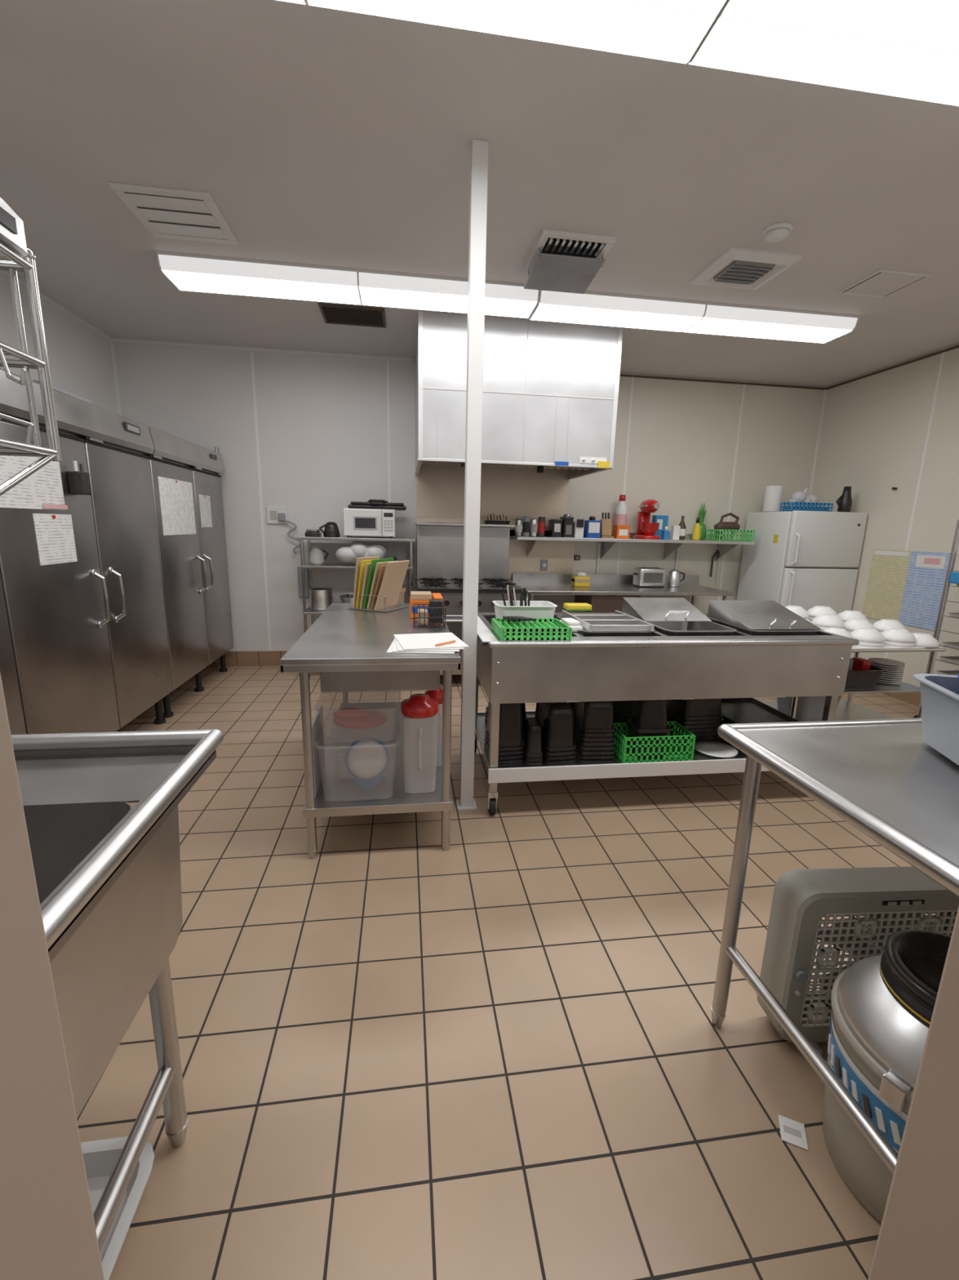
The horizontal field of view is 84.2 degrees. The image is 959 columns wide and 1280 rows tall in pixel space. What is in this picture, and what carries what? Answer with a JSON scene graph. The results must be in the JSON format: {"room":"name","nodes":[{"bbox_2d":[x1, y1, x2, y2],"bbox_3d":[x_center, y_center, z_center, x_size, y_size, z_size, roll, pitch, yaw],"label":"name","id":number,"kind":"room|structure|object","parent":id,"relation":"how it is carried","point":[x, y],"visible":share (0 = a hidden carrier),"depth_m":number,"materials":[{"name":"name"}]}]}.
{"room":"commercial kitchen","nodes":[
{"label":"commercial kitchen","id":0,"kind":"room"},
{"bbox_2d":[0,273,118,413],"bbox_3d":[-2.794,-0.441,1.532,0.100,2.930,6.920,0,12,-8],"label":"wall","id":1,"kind":"structure","parent":0,"point":[80,359],"depth_m":4.01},
{"bbox_2d":[113,342,826,651],"bbox_3d":[0.179,-1.200,5.416,7.080,2.930,0.100,0,12,-8],"label":"wall","id":2,"kind":"structure","parent":0,"point":[322,428],"depth_m":5.17,"materials":[{"name":"paint"}]},
{"bbox_2d":[209,650,288,666],"bbox_3d":[0.153,0.171,5.651,6.882,0.150,0.014,0,12,-8],"label":"baseboard","id":3,"kind":"structure","parent":2,"relation":"attached to","point":[271,657],"depth_m":5.30,"materials":[{"name":"tile"}]},
{"bbox_2d":[266,506,300,553],"bbox_3d":[-1.862,-1.052,5.075,0.320,0.434,0.059,0,12,-8],"label":"wall outlet plate","id":4,"kind":"object","parent":2,"relation":"attached to","point":[275,515],"visible":0.87,"depth_m":5.04,"materials":[{"name":"white"}]},
{"bbox_2d":[297,566,309,596],"bbox_3d":[-1.724,-0.684,5.180,0.100,0.530,0.049,0,12,-8],"label":"brush","id":5,"kind":"object","parent":2,"relation":"hanging from","point":[299,569],"visible":0.48,"depth_m":5.18,"materials":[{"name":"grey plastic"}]},
{"bbox_2d":[8,278,946,658],"bbox_3d":[0.500,-0.786,3.159,6.880,2.780,4.532,0,12,-8],"label":"trim seams","id":6,"kind":"structure","parent":2,"relation":"attached to","point":[9,280],"depth_m":5.03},
{"bbox_2d":[0,270,958,494],"bbox_3d":[0.536,-0.731,2.903,6.880,2.780,5.060,0,12,-8],"label":"trim","id":7,"kind":"structure","parent":2,"relation":"attached to","point":[4,273],"depth_m":4.74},
{"bbox_2d":[416,516,576,578],"bbox_3d":[0.176,-0.928,5.412,1.630,0.600,0.019,0,12,-8],"label":"backsplash panel","id":8,"kind":"object","parent":2,"relation":"attached to","point":[559,554],"visible":0.36,"depth_m":5.47,"materials":[{"name":"metal"}]},
{"bbox_2d":[414,310,623,519],"bbox_3d":[0.230,-1.798,4.631,1.558,1.430,1.182,0,12,-8],"label":"exhaust hood","id":9,"kind":"object","parent":2,"relation":"attached to","point":[551,388],"visible":0.94,"depth_m":4.07,"materials":[{"name":"metal"}]},
{"bbox_2d":[509,529,755,560],"bbox_3d":[1.537,-0.948,5.395,2.440,0.280,0.419,0,12,-8],"label":"shelf","id":10,"kind":"object","parent":2,"relation":"attached to","point":[670,545],"visible":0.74,"depth_m":5.30,"materials":[{"name":"metal"}]},
{"bbox_2d":[515,516,545,537],"bbox_3d":[0.492,-1.101,5.152,0.294,0.189,0.069,0,12,-8],"label":"cans","id":11,"kind":"object","parent":10,"relation":"on","point":[540,524],"visible":0.95,"depth_m":5.13,"materials":[{"name":"metal"}]},
{"bbox_2d":[547,514,573,537],"bbox_3d":[0.799,-1.122,5.214,0.210,0.219,0.155,0,12,-8],"label":"canisters","id":12,"kind":"object","parent":10,"relation":"on","point":[563,526],"visible":0.99,"depth_m":5.15,"materials":[{"name":"black plastic"}]},
{"bbox_2d":[583,515,600,537],"bbox_3d":[1.110,-1.112,5.226,0.130,0.209,0.122,0,12,-8],"label":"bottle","id":13,"kind":"object","parent":10,"relation":"on","point":[592,528],"visible":0.98,"depth_m":5.18,"materials":[{"name":"blue plastic"}]},
{"bbox_2d":[600,512,613,538],"bbox_3d":[1.257,-1.142,5.297,0.120,0.255,0.188,0,12,-8],"label":"knife block","id":14,"kind":"object","parent":10,"relation":"on","point":[606,524],"visible":0.91,"depth_m":5.26,"materials":[{"name":"brown wood"}]},
{"bbox_2d":[614,494,627,525],"bbox_3d":[1.442,-1.256,5.408,0.118,0.429,0.118,0,12,-8],"label":"detergent bottle","id":15,"kind":"object","parent":10,"relation":"on","point":[621,509],"visible":0.78,"depth_m":5.36,"materials":[{"name":"white plastic"}]},
{"bbox_2d":[612,524,630,538],"bbox_3d":[1.413,-1.079,5.297,0.130,0.129,0.122,0,12,-8],"label":"food box","id":16,"kind":"object","parent":10,"relation":"on","point":[620,531],"visible":0.92,"depth_m":5.24,"materials":[{"name":"orange cardboard"}]},
{"bbox_2d":[632,498,660,539],"bbox_3d":[1.690,-1.207,5.304,0.200,0.389,0.330,0,12,-8],"label":"stand mixer","id":17,"kind":"object","parent":10,"relation":"on","point":[646,529],"visible":1,"depth_m":5.23,"materials":[{"name":"red plastic"}]},
{"bbox_2d":[652,515,668,539],"bbox_3d":[1.857,-1.163,5.476,0.140,0.239,0.082,0,12,-8],"label":"carton","id":18,"kind":"object","parent":10,"relation":"on","point":[663,519],"visible":0.43,"depth_m":5.43,"materials":[{"name":"blue"}]},
{"bbox_2d":[706,528,755,541],"bbox_3d":[2.571,-1.072,5.433,0.382,0.113,0.232,0,12,-8],"label":"basket","id":19,"kind":"object","parent":10,"relation":"on","point":[746,535],"visible":0.97,"depth_m":5.33,"materials":[{"name":"green plastic"}]},
{"bbox_2d":[714,512,740,540],"bbox_3d":[2.523,-1.158,5.407,0.260,0.275,0.110,0,12,-8],"label":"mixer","id":20,"kind":"object","parent":19,"relation":"in","point":[721,525],"visible":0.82,"depth_m":5.37,"materials":[{"name":"brown"}]},
{"bbox_2d":[0,0,958,386],"bbox_3d":[0.698,-1.943,1.702,7.080,0.100,7.120,0,12,-8],"label":"ceiling","id":21,"kind":"structure","parent":0,"point":[320,136],"depth_m":2.30,"materials":[{"name":"paint"}]},
{"bbox_2d":[107,182,238,244],"bbox_3d":[-1.524,-2.149,2.695,0.440,0.018,0.460,0,12,-8],"label":"ceiling supply vent","id":22,"kind":"object","parent":21,"relation":"attached to","point":[165,213],"depth_m":2.65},
{"bbox_2d":[155,251,540,318],"bbox_3d":[-0.765,-2.246,3.401,2.280,0.088,0.352,0,12,-8],"label":"fluorescent ceiling light","id":23,"kind":"object","parent":21,"relation":"attached to","point":[186,272],"visible":0.95,"depth_m":3.30,"materials":[{"name":"white plastic"}]},
{"bbox_2d":[318,302,386,328],"bbox_3d":[-0.932,-2.399,3.933,0.460,0.018,0.360,0,12,-8],"label":"return grille","id":24,"kind":"object","parent":21,"relation":"attached to","point":[340,314],"depth_m":3.91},
{"bbox_2d":[278,0,728,64],"bbox_3d":[-0.463,-1.794,1.326,2.295,0.088,0.412,0,12,-8],"label":"fluorescent ceiling light","id":25,"kind":"object","parent":21,"relation":"attached to","point":[669,30],"visible":1,"depth_m":1.52,"materials":[{"name":"white plastic"}]},
{"bbox_2d":[524,228,617,293],"bbox_3d":[0.492,-2.131,3.011,0.400,0.090,0.490,0,12,-8],"label":"diffuser","id":26,"kind":"object","parent":21,"relation":"attached to","point":[561,261],"depth_m":2.96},
{"bbox_2d":[528,290,859,343],"bbox_3d":[1.506,-2.265,3.746,2.306,0.088,0.352,0,12,-8],"label":"fluorescent ceiling light","id":27,"kind":"object","parent":21,"relation":"attached to","point":[589,308],"visible":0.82,"depth_m":3.65,"materials":[{"name":"white plastic"}]},
{"bbox_2d":[690,247,804,289],"bbox_3d":[1.548,-2.155,3.110,0.440,0.035,0.420,0,12,-8],"label":"diffuser","id":28,"kind":"object","parent":21,"relation":"attached to","point":[736,268],"depth_m":3.05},
{"bbox_2d":[762,222,793,242],"bbox_3d":[1.516,-2.064,2.701,0.140,0.042,0.140,0,12,-8],"label":"smoke detector","id":29,"kind":"object","parent":21,"relation":"attached to","point":[777,232],"visible":1,"depth_m":2.67,"materials":[{"name":"white plastic"}]},
{"bbox_2d":[685,0,958,106],"bbox_3d":[1.811,-1.808,1.647,2.292,0.088,0.412,0,12,-8],"label":"fluorescent ceiling light","id":30,"kind":"object","parent":21,"relation":"attached to","point":[909,49],"visible":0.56,"depth_m":1.58,"materials":[{"name":"white plastic"}]},
{"bbox_2d":[837,269,932,297],"bbox_3d":[2.468,-2.175,3.246,0.340,0.010,0.320,0,12,-8],"label":"ceiling access panel","id":31,"kind":"object","parent":21,"relation":"attached to","point":[883,283],"depth_m":3.22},
{"bbox_2d":[76,665,935,1279],"bbox_3d":[0.627,1.019,2.336,7.080,0.100,7.120,0,12,-8],"label":"floor","id":32,"kind":"structure","parent":0,"point":[498,1054],"depth_m":1.50,"materials":[{"name":"tile"}]},
{"bbox_2d":[0,368,233,734],"bbox_3d":[-2.507,-0.396,3.194,0.911,2.160,3.621,0,12,-8],"label":"refrigerator","id":33,"kind":"object","parent":32,"relation":"on","point":[91,643],"depth_m":2.97,"materials":[{"name":"metal"}]},
{"bbox_2d":[0,455,65,510],"bbox_3d":[-1.969,-0.680,2.217,0.005,0.250,0.720,0,12,-8],"label":"printed notice","id":34,"kind":"object","parent":33,"relation":"attached to","point":[44,486],"visible":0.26,"depth_m":2.35,"materials":[{"name":"paper"}]},
{"bbox_2d":[32,513,77,565],"bbox_3d":[-2.011,-0.481,2.523,0.005,0.230,0.280,0,12,-8],"label":"printed notice","id":35,"kind":"object","parent":33,"relation":"attached to","point":[55,537],"visible":1,"depth_m":2.51,"materials":[{"name":"paper"}]},
{"bbox_2d":[67,460,91,495],"bbox_3d":[-2.005,-0.811,2.656,0.059,0.160,0.085,0,12,-8],"label":"holder","id":36,"kind":"object","parent":33,"relation":"attached to","point":[79,482],"visible":1,"depth_m":2.63,"materials":[{"name":"black plastic"}]},
{"bbox_2d":[157,475,195,535],"bbox_3d":[-2.207,-0.972,3.892,0.005,0.390,0.590,0,12,-8],"label":"printed notice","id":37,"kind":"object","parent":33,"relation":"attached to","point":[176,499],"visible":1,"depth_m":3.86,"materials":[{"name":"paper"}]},
{"bbox_2d":[198,494,212,527],"bbox_3d":[-2.283,-1.073,4.427,0.005,0.260,0.250,0,12,-8],"label":"printed notice","id":38,"kind":"object","parent":33,"relation":"attached to","point":[204,500],"visible":1,"depth_m":4.41,"materials":[{"name":"paper"}]},
{"bbox_2d":[10,728,223,1252],"bbox_3d":[-1.236,0.700,0.868,1.325,1.050,0.925,0,12,-8],"label":"sink","id":39,"kind":"object","parent":32,"relation":"on","point":[107,871],"visible":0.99,"depth_m":1.04,"materials":[{"name":"metal"}]},
{"bbox_2d":[80,1136,154,1279],"bbox_3d":[-0.914,1.215,0.878,0.488,0.053,0.628,0,12,-8],"label":"plastic bin","id":40,"kind":"object","parent":32,"relation":"on","point":[100,1157],"visible":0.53,"depth_m":1.14,"materials":[{"name":"white plastic"}]},
{"bbox_2d":[297,535,415,677],"bbox_3d":[-1.135,-0.321,5.069,1.030,1.295,0.460,0,12,-8],"label":"shelving","id":41,"kind":"object","parent":32,"relation":"on","point":[326,565],"visible":0.4,"depth_m":4.81,"materials":[{"name":"silver metal"}]},
{"bbox_2d":[309,546,328,564],"bbox_3d":[-1.497,-0.778,4.903,0.156,0.159,0.140,8,14,29],"label":"pitcher","id":42,"kind":"object","parent":41,"relation":"on","point":[317,555],"visible":1,"depth_m":4.86,"materials":[{"name":"white glass"}]},
{"bbox_2d":[308,587,336,610],"bbox_3d":[-1.496,-0.388,5.013,0.223,0.189,0.223,10,15,36],"label":"stock pot","id":43,"kind":"object","parent":41,"relation":"on","point":[320,598],"visible":0.93,"depth_m":4.93,"materials":[{"name":"metal"}]},
{"bbox_2d":[319,521,340,537],"bbox_3d":[-1.364,-1.017,4.875,0.157,0.134,0.154,7,13,23],"label":"electric kettle","id":44,"kind":"object","parent":41,"relation":"on","point":[331,530],"visible":1,"depth_m":4.83,"materials":[{"name":"black plastic"}]},
{"bbox_2d":[336,542,386,563],"bbox_3d":[-1.079,-0.793,4.856,0.445,0.190,0.232,0,12,-8],"label":"plastic bag","id":45,"kind":"object","parent":41,"relation":"on","point":[345,554],"visible":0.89,"depth_m":4.76,"materials":[{"name":"white"}]},
{"bbox_2d":[342,508,395,537],"bbox_3d":[-1.014,-1.083,4.931,0.460,0.255,0.360,0,12,-8],"label":"microwave oven","id":46,"kind":"object","parent":41,"relation":"on","point":[357,522],"visible":1,"depth_m":4.78,"materials":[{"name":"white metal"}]},
{"bbox_2d":[347,499,406,511],"bbox_3d":[-0.942,-1.253,4.910,0.520,0.088,0.309,0,12,-8],"label":"grill","id":47,"kind":"object","parent":46,"relation":"on","point":[371,504],"visible":1,"depth_m":4.82,"materials":[{"name":"black metal"}]},
{"bbox_2d":[280,603,461,858],"bbox_3d":[-0.540,0.352,2.934,0.705,0.900,1.520,0,12,-8],"label":"table","id":48,"kind":"object","parent":32,"relation":"on","point":[348,648],"visible":0.76,"depth_m":2.30,"materials":[{"name":"silver metal"}]},
{"bbox_2d":[311,705,324,797],"bbox_3d":[-0.752,0.504,2.431,0.033,0.330,0.300,0,12,-8],"label":"boards","id":49,"kind":"object","parent":48,"relation":"on","point":[317,735],"visible":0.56,"depth_m":2.42,"materials":[{"name":"plastic"}]},
{"bbox_2d":[333,707,389,789],"bbox_3d":[-0.549,0.455,2.459,0.367,0.423,0.444,0,12,-8],"label":"contents","id":50,"kind":"object","parent":48,"relation":"on","point":[366,762],"visible":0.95,"depth_m":2.32,"materials":[{"name":"white plastic"}]},
{"bbox_2d":[346,555,409,612],"bbox_3d":[-0.629,-0.359,3.331,0.298,0.313,0.270,6,13,21],"label":"rack","id":51,"kind":"object","parent":48,"relation":"on","point":[378,582],"visible":1,"depth_m":3.25,"materials":[{"name":"beige"}]},
{"bbox_2d":[400,693,438,793],"bbox_3d":[-0.270,0.467,2.400,0.167,0.437,0.204,0,12,-8],"label":"pitcher","id":52,"kind":"object","parent":48,"relation":"on","point":[420,711],"visible":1,"depth_m":2.34,"materials":[{"name":"white plastic"}]},
{"bbox_2d":[409,591,443,617],"bbox_3d":[-0.315,-0.209,3.102,0.185,0.135,0.220,0,12,-8],"label":"containers","id":53,"kind":"object","parent":48,"relation":"on","point":[416,597],"visible":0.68,"depth_m":3.02,"materials":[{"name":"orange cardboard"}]},
{"bbox_2d":[386,632,469,653],"bbox_3d":[-0.234,0.006,2.366,0.348,0.026,0.380,0,12,-8],"label":"paper stack","id":54,"kind":"object","parent":48,"relation":"on","point":[434,642],"visible":1,"depth_m":2.30,"materials":[{"name":"white"}]},
{"bbox_2d":[413,599,445,626],"bbox_3d":[-0.267,-0.146,2.823,0.165,0.130,0.146,0,12,-8],"label":"utensil caddy","id":55,"kind":"object","parent":48,"relation":"on","point":[435,607],"visible":1,"depth_m":2.79,"materials":[{"name":"black metal"}]},
{"bbox_2d":[424,685,442,766],"bbox_3d":[-0.222,0.427,2.664,0.117,0.407,0.119,10,15,35],"label":"pitcher","id":56,"kind":"object","parent":48,"relation":"on","point":[437,695],"visible":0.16,"depth_m":2.61,"materials":[{"name":"white plastic"}]},
{"bbox_2d":[415,522,524,675],"bbox_3d":[-0.129,-0.356,4.987,0.920,1.445,0.880,0,12,-8],"label":"gas range","id":57,"kind":"object","parent":32,"relation":"on","point":[439,545],"visible":0.44,"depth_m":5.09,"materials":[{"name":"metal"}]},
{"bbox_2d":[456,139,488,810],"bbox_3d":[-0.035,-0.572,2.454,0.099,2.930,0.090,0,12,-8],"label":"support post","id":58,"kind":"object","parent":32,"relation":"on","point":[479,148],"visible":1,"depth_m":2.37,"materials":[{"name":"white"}]},
{"bbox_2d":[512,573,735,613],"bbox_3d":[1.386,-0.150,5.351,2.040,0.960,0.680,0,12,-8],"label":"countertop","id":59,"kind":"structure","parent":32,"relation":"on","point":[606,593],"depth_m":5.16,"materials":[{"name":"metal"}]},
{"bbox_2d":[571,572,590,586],"bbox_3d":[1.010,-0.605,5.281,0.160,0.139,0.104,0,12,-8],"label":"pack","id":60,"kind":"object","parent":59,"relation":"on","point":[580,580],"visible":1,"depth_m":5.24,"materials":[{"name":"yellow"}]},
{"bbox_2d":[632,567,666,587],"bbox_3d":[1.708,-0.636,5.377,0.310,0.192,0.174,0,12,-8],"label":"toaster","id":61,"kind":"object","parent":59,"relation":"on","point":[643,577],"visible":1,"depth_m":5.30,"materials":[{"name":"metal"}]},
{"bbox_2d":[666,568,684,586],"bbox_3d":[2.021,-0.639,5.459,0.167,0.179,0.129,6,13,22],"label":"kettle","id":62,"kind":"object","parent":59,"relation":"on","point":[673,578],"visible":1,"depth_m":5.42,"materials":[{"name":"metal"}]},
{"bbox_2d":[474,612,859,814],"bbox_3d":[0.905,0.356,3.062,1.937,0.905,0.861,0,12,-8],"label":"table","id":63,"kind":"object","parent":32,"relation":"on","point":[580,668],"visible":0.65,"depth_m":2.62,"materials":[{"name":"metal"}]},
{"bbox_2d":[484,701,524,764],"bbox_3d":[0.131,0.433,2.778,0.160,0.334,0.260,-1,12,-12],"label":"food container","id":64,"kind":"object","parent":63,"relation":"on","point":[511,747],"visible":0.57,"depth_m":2.67,"materials":[{"name":"plastic"}]},
{"bbox_2d":[492,585,557,622],"bbox_3d":[0.241,-0.189,2.866,0.326,0.208,0.216,0,12,-8],"label":"tub","id":65,"kind":"object","parent":63,"relation":"on","point":[526,608],"visible":0.77,"depth_m":2.79,"materials":[{"name":"white plastic"}]},
{"bbox_2d":[491,617,572,640],"bbox_3d":[0.249,-0.056,2.606,0.342,0.058,0.272,0,12,-8],"label":"utensil rack","id":66,"kind":"object","parent":63,"relation":"on","point":[540,629],"visible":0.96,"depth_m":2.50,"materials":[{"name":"green plastic"}]},
{"bbox_2d":[522,717,542,765],"bbox_3d":[0.275,0.515,2.734,0.085,0.199,0.180,1,12,-3],"label":"food container","id":67,"kind":"object","parent":63,"relation":"on","point":[532,742],"visible":0.92,"depth_m":2.66,"materials":[{"name":"plastic"}]},
{"bbox_2d":[534,702,576,764],"bbox_3d":[0.391,0.458,2.800,0.160,0.289,0.280,-2,12,-14],"label":"food container","id":68,"kind":"object","parent":63,"relation":"on","point":[556,719],"visible":0.7,"depth_m":2.69,"materials":[{"name":"plastic"}]},
{"bbox_2d":[573,701,614,763],"bbox_3d":[0.599,0.440,2.826,0.180,0.324,0.300,0,12,-4],"label":"food container","id":69,"kind":"object","parent":63,"relation":"on","point":[593,729],"visible":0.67,"depth_m":2.70,"materials":[{"name":"plastic"}]},
{"bbox_2d":[556,614,655,636],"bbox_3d":[0.674,-0.034,2.919,0.404,0.126,0.504,0,12,-8],"label":"pan","id":70,"kind":"object","parent":63,"relation":"in","point":[584,633],"visible":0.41,"depth_m":2.68,"materials":[{"name":"metal"}]},
{"bbox_2d":[561,609,654,631],"bbox_3d":[0.679,-0.109,2.883,0.340,0.032,0.480,0,12,-8],"label":"rack","id":71,"kind":"object","parent":70,"relation":"on","point":[586,621],"visible":0.82,"depth_m":2.82,"materials":[{"name":"metal"}]},
{"bbox_2d":[613,720,695,763],"bbox_3d":[0.909,0.541,2.819,0.382,0.143,0.212,0,12,-8],"label":"basket","id":72,"kind":"object","parent":63,"relation":"on","point":[672,753],"visible":0.7,"depth_m":2.73,"materials":[{"name":"green plastic"}]},
{"bbox_2d":[626,699,671,759],"bbox_3d":[0.891,0.442,2.795,0.190,0.330,0.170,0,12,-8],"label":"pan","id":73,"kind":"object","parent":72,"relation":"in","point":[649,717],"visible":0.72,"depth_m":2.73,"materials":[{"name":"plastic"}]},
{"bbox_2d":[631,615,737,635],"bbox_3d":[1.125,-0.037,2.983,0.404,0.126,0.504,0,12,-8],"label":"pan","id":74,"kind":"object","parent":63,"relation":"in","point":[667,628],"visible":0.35,"depth_m":2.96,"materials":[{"name":"metal"}]},
{"bbox_2d":[622,597,711,621],"bbox_3d":[1.098,-0.183,3.131,0.398,0.091,0.336,0,12,-8],"label":"lid","id":75,"kind":"object","parent":74,"relation":"on","point":[646,609],"visible":1,"depth_m":3.12,"materials":[{"name":"metal"}]},
{"bbox_2d":[666,698,724,742],"bbox_3d":[1.237,0.401,3.135,0.280,0.299,0.340,-1,12,-11],"label":"food container","id":76,"kind":"object","parent":63,"relation":"on","point":[703,717],"visible":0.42,"depth_m":2.99,"materials":[{"name":"plastic"}]},
{"bbox_2d":[694,740,737,757],"bbox_3d":[1.275,0.598,2.874,0.224,0.025,0.224,0,12,-8],"label":"serving plate","id":77,"kind":"object","parent":63,"relation":"on","point":[711,748],"visible":0.97,"depth_m":2.89,"materials":[{"name":"ceramic"}]},
{"bbox_2d":[721,697,800,724],"bbox_3d":[1.600,0.492,3.145,0.392,0.132,0.552,0,12,-8],"label":"trays","id":78,"kind":"object","parent":63,"relation":"on","point":[735,710],"visible":0.27,"depth_m":3.18,"materials":[{"name":"metal"}]},
{"bbox_2d":[706,614,820,635],"bbox_3d":[1.590,-0.040,3.048,0.424,0.126,0.504,0,12,-8],"label":"pan","id":79,"kind":"object","parent":63,"relation":"in","point":[752,632],"visible":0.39,"depth_m":2.82,"materials":[{"name":"metal"}]},
{"bbox_2d":[707,600,822,629],"bbox_3d":[1.593,-0.146,2.987,0.418,0.101,0.406,0,12,-8],"label":"lid","id":80,"kind":"object","parent":79,"relation":"on","point":[750,615],"visible":1,"depth_m":2.98,"materials":[{"name":"metal"}]},
{"bbox_2d":[777,1114,808,1150],"bbox_3d":[0.760,1.193,1.287,0.056,0.002,0.060,6,13,21],"label":"leaflet","id":81,"kind":"object","parent":32,"relation":"on","point":[792,1131],"visible":1,"depth_m":1.28,"materials":[{"name":"white"}]},
{"bbox_2d":[737,510,867,614],"bbox_3d":[3.247,-0.476,5.472,0.767,1.635,0.761,0,12,-8],"label":"refrigerator","id":82,"kind":"object","parent":32,"relation":"on","point":[807,560],"visible":0.69,"depth_m":5.11,"materials":[{"name":"white metal"}]},
{"bbox_2d":[762,485,783,511],"bbox_3d":[2.987,-1.436,5.402,0.160,0.257,0.160,0,12,-8],"label":"paper towel roll","id":83,"kind":"object","parent":82,"relation":"on","point":[773,494],"visible":0.93,"depth_m":5.34,"materials":[{"name":"white"}]},
{"bbox_2d":[779,502,833,511],"bbox_3d":[3.134,-1.274,5.087,0.432,0.079,0.162,0,12,-8],"label":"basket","id":84,"kind":"object","parent":82,"relation":"on","point":[789,508],"visible":0.85,"depth_m":5.02,"materials":[{"name":"blue"}]},
{"bbox_2d":[789,487,818,506],"bbox_3d":[3.237,-1.409,5.302,0.269,0.228,0.169,0,12,-8],"label":"bag","id":85,"kind":"object","parent":84,"relation":"in","point":[798,496],"visible":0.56,"depth_m":5.24,"materials":[{"name":"white plastic"}]},
{"bbox_2d":[835,486,852,511],"bbox_3d":[3.518,-1.357,5.121,0.141,0.245,0.110,6,13,22],"label":"flask","id":86,"kind":"object","parent":82,"relation":"on","point":[845,504],"visible":0.95,"depth_m":5.08,"materials":[{"name":"black plastic"}]},
{"bbox_2d":[711,717,958,1175],"bbox_3d":[1.434,0.761,1.232,1.467,0.904,0.912,0,12,-8],"label":"work table","id":87,"kind":"object","parent":32,"relation":"on","point":[881,777],"visible":0.94,"depth_m":1.23,"materials":[{"name":"metal"}]},
{"bbox_2d":[913,673,958,765],"bbox_3d":[1.360,0.224,1.178,0.578,0.163,0.388,4,12,13],"label":"tub","id":88,"kind":"object","parent":87,"relation":"on","point":[940,693],"visible":1,"depth_m":1.30,"materials":[{"name":"grey plastic"}]},
{"bbox_2d":[764,644,946,720],"bbox_3d":[2.370,0.350,3.626,1.004,0.750,0.644,0,12,-8],"label":"cart","id":89,"kind":"object","parent":32,"relation":"on","point":[846,709],"visible":0.2,"depth_m":3.40,"materials":[{"name":"white"}]},
{"bbox_2d":[777,695,841,721],"bbox_3d":[2.221,0.414,3.609,0.324,0.223,0.344,0,12,-8],"label":"waste bin","id":90,"kind":"object","parent":89,"relation":"on","point":[809,708],"visible":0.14,"depth_m":3.48,"materials":[{"name":"grey plastic"}]},
{"bbox_2d":[785,605,939,647],"bbox_3d":[2.393,-0.102,3.516,0.991,0.180,0.582,0,12,-5],"label":"bowls","id":91,"kind":"object","parent":89,"relation":"on","point":[855,624],"visible":0.59,"depth_m":3.43,"materials":[{"name":"ceramic"}]},
{"bbox_2d":[844,657,886,688],"bbox_3d":[2.392,0.189,3.532,0.404,0.174,0.364,0,12,-8],"label":"tub","id":92,"kind":"object","parent":89,"relation":"on","point":[861,673],"visible":0.41,"depth_m":3.40,"materials":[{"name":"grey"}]},
{"bbox_2d":[868,657,905,684],"bbox_3d":[2.712,0.210,3.551,0.200,0.139,0.200,0,12,-8],"label":"plate stack","id":93,"kind":"object","parent":89,"relation":"on","point":[894,673],"visible":0.69,"depth_m":3.51,"materials":[{"name":"white"}]},
{"bbox_2d":[757,866,958,1056],"bbox_3d":[1.121,0.902,1.512,0.570,0.494,0.170,0,12,-4],"label":"crate","id":94,"kind":"object","parent":32,"relation":"on","point":[894,899],"visible":0.56,"depth_m":1.44,"materials":[{"name":"grey plastic"}]},
{"bbox_2d":[822,928,951,1223],"bbox_3d":[0.993,0.953,1.152,0.415,0.539,0.415,0,12,-8],"label":"drum","id":95,"kind":"object","parent":32,"relation":"on","point":[882,1006],"visible":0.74,"depth_m":1.12,"materials":[{"name":"metal"}]},
{"bbox_2d":[913,519,958,718],"bbox_3d":[3.648,-0.040,3.682,0.453,1.550,0.660,0,12,-8],"label":"rack","id":96,"kind":"object","parent":32,"relation":"on","point":[953,577],"visible":0.68,"depth_m":3.88,"materials":[{"name":"metal"}]},
{"bbox_2d":[811,343,958,687],"bbox_3d":[4.118,-0.483,2.506,0.100,2.930,6.920,0,12,-8],"label":"wall","id":97,"kind":"structure","parent":0,"point":[874,428],"depth_m":4.72,"materials":[{"name":"paint"}]},
{"bbox_2d":[883,692,920,706],"bbox_3d":[3.901,0.680,3.691,0.012,0.150,5.026,0,12,-8],"label":"baseboard","id":98,"kind":"structure","parent":97,"relation":"attached to","point":[914,698],"depth_m":4.64,"materials":[{"name":"tile"}]},
{"bbox_2d":[862,549,951,631],"bbox_3d":[3.752,-0.465,4.699,0.010,0.640,0.740,0,12,-8],"label":"poster","id":99,"kind":"object","parent":97,"relation":"attached to","point":[906,587],"visible":0.93,"depth_m":4.66,"materials":[{"name":"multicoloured paper"}]},
{"bbox_3d":[0.889,-0.116,0.427,6.880,2.930,0.090,0,12,-8],"label":"wall","id":100,"kind":"structure","parent":0,"visible":0},
{"bbox_2d":[0,241,62,496],"bbox_3d":[-1.095,-0.243,0.625,0.669,0.822,0.890,0,12,-8],"label":"wire rack","id":101,"kind":"object","parent":100,"relation":"attached to","point":[27,264],"visible":0.98,"depth_m":1.02,"materials":[{"name":"silver metal"}]},
{"bbox_2d":[0,197,26,257],"bbox_3d":[-0.878,-0.738,0.893,0.134,0.091,0.160,0,12,-8],"label":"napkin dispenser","id":102,"kind":"object","parent":101,"relation":"on","point":[12,236],"visible":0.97,"depth_m":0.93,"materials":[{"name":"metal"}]},
{"bbox_2d":[0,673,958,1279],"bbox_3d":[0.080,0.271,0.391,0.892,2.150,0.140,0,12,-8],"label":"doorframe","id":103,"kind":"object","parent":100,"relation":"attached to","point":[47,1228],"visible":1,"depth_m":0.40,"materials":[{"name":"paint"}]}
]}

